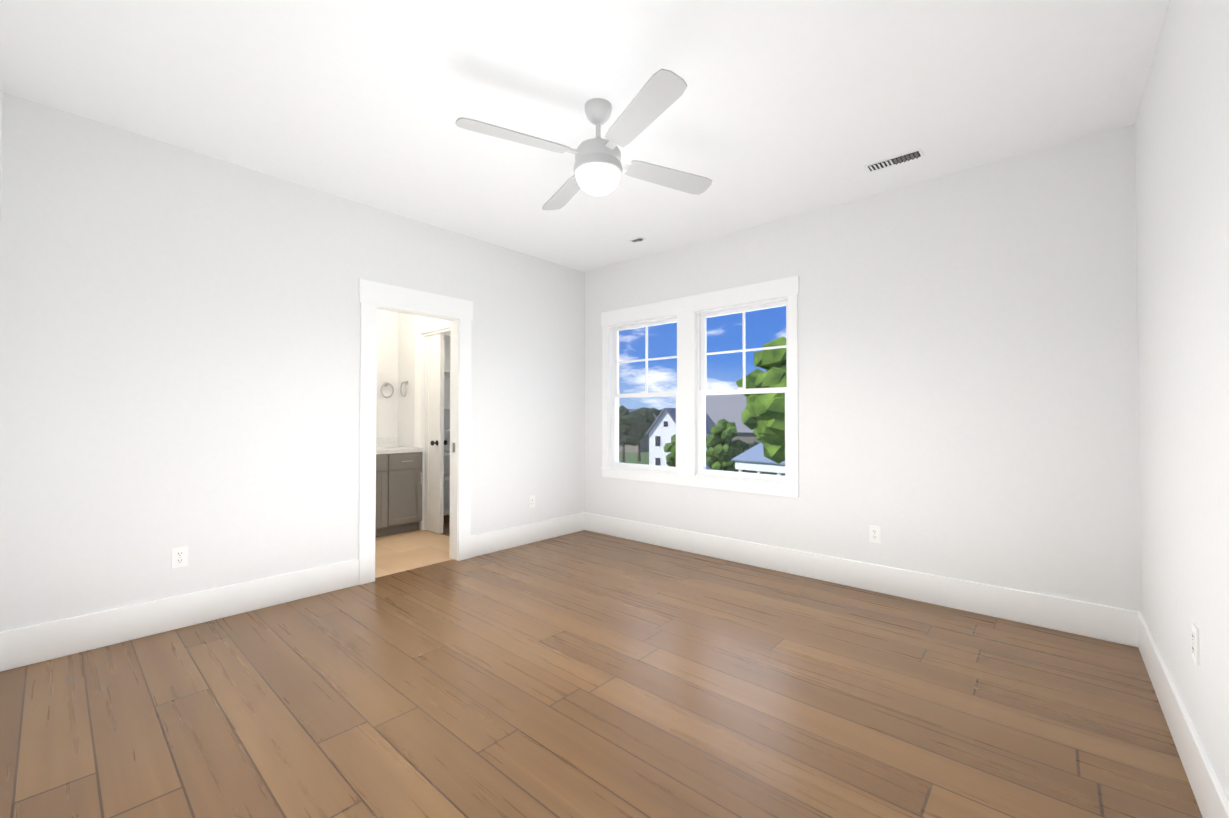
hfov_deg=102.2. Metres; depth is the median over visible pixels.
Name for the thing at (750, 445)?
tree
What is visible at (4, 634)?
baseboard
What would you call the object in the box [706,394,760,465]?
house
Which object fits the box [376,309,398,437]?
wall
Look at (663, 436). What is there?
house
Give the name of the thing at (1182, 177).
wall
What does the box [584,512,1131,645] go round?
baseboard
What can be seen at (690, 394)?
double-hung window
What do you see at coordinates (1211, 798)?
baseboard
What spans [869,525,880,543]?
outlet
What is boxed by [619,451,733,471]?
ground
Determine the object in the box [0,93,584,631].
wall
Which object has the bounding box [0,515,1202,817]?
floor
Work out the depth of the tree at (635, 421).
69.46 m
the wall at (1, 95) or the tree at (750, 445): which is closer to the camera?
the wall at (1, 95)
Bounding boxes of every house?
[619,409,656,452]
[645,408,714,469]
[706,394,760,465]
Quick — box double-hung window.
[601,276,799,497]
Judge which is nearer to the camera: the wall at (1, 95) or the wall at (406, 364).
the wall at (1, 95)
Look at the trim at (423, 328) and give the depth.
5.25 m
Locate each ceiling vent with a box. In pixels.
[629,237,645,242]
[864,148,923,171]
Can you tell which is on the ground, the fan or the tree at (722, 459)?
the tree at (722, 459)
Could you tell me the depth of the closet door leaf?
5.13 m
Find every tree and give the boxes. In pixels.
[619,405,641,462]
[635,407,654,460]
[649,408,661,416]
[663,434,675,466]
[706,419,743,471]
[736,337,786,463]
[743,441,758,471]
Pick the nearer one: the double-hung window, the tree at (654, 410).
the double-hung window
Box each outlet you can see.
[171,546,187,568]
[529,495,534,507]
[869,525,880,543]
[1192,623,1199,665]
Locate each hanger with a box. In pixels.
[380,382,393,397]
[400,381,407,396]
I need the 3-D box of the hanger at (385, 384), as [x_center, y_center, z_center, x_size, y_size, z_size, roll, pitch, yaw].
[-2.525,-0.222,5.492,0.048,0.184,0.147,-1,-1,41]
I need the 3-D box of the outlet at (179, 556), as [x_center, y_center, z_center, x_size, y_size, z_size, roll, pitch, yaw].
[-2.469,0.837,2.817,0.010,0.114,0.070,-1,-1,41]
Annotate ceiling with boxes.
[0,0,1169,271]
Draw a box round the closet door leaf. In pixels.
[424,333,447,533]
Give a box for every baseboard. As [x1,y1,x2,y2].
[0,630,7,671]
[4,559,358,670]
[471,513,583,557]
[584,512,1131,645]
[1132,610,1228,817]
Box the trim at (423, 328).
[414,319,449,529]
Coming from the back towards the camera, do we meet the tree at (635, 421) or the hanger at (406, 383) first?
the tree at (635, 421)
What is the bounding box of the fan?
[455,69,711,209]
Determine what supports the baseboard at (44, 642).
attached to the wall at (179, 346)
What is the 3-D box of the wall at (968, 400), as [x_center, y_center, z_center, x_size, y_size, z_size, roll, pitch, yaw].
[0.578,-0.109,4.595,6.110,2.740,0.150,-1,-1,41]
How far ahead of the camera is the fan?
2.36 m
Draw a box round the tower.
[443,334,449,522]
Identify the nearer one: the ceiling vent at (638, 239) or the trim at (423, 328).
the ceiling vent at (638, 239)
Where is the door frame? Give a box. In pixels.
[358,279,472,584]
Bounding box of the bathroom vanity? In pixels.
[375,437,422,536]
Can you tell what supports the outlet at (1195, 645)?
attached to the wall at (1182, 177)
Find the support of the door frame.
attached to the wall at (179, 346)
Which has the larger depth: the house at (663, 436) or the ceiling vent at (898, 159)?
the house at (663, 436)
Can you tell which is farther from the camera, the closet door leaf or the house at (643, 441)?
the house at (643, 441)
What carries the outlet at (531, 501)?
attached to the wall at (179, 346)
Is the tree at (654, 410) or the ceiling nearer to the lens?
the ceiling
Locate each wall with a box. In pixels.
[0,78,2,215]
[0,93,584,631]
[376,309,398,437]
[398,313,448,529]
[585,124,1141,611]
[1135,0,1228,799]
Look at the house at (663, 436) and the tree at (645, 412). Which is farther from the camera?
the tree at (645, 412)
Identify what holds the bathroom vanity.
on the floor
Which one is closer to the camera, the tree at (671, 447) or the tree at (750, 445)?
the tree at (750, 445)
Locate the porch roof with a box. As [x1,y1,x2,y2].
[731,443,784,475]
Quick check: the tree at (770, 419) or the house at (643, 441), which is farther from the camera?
the house at (643, 441)

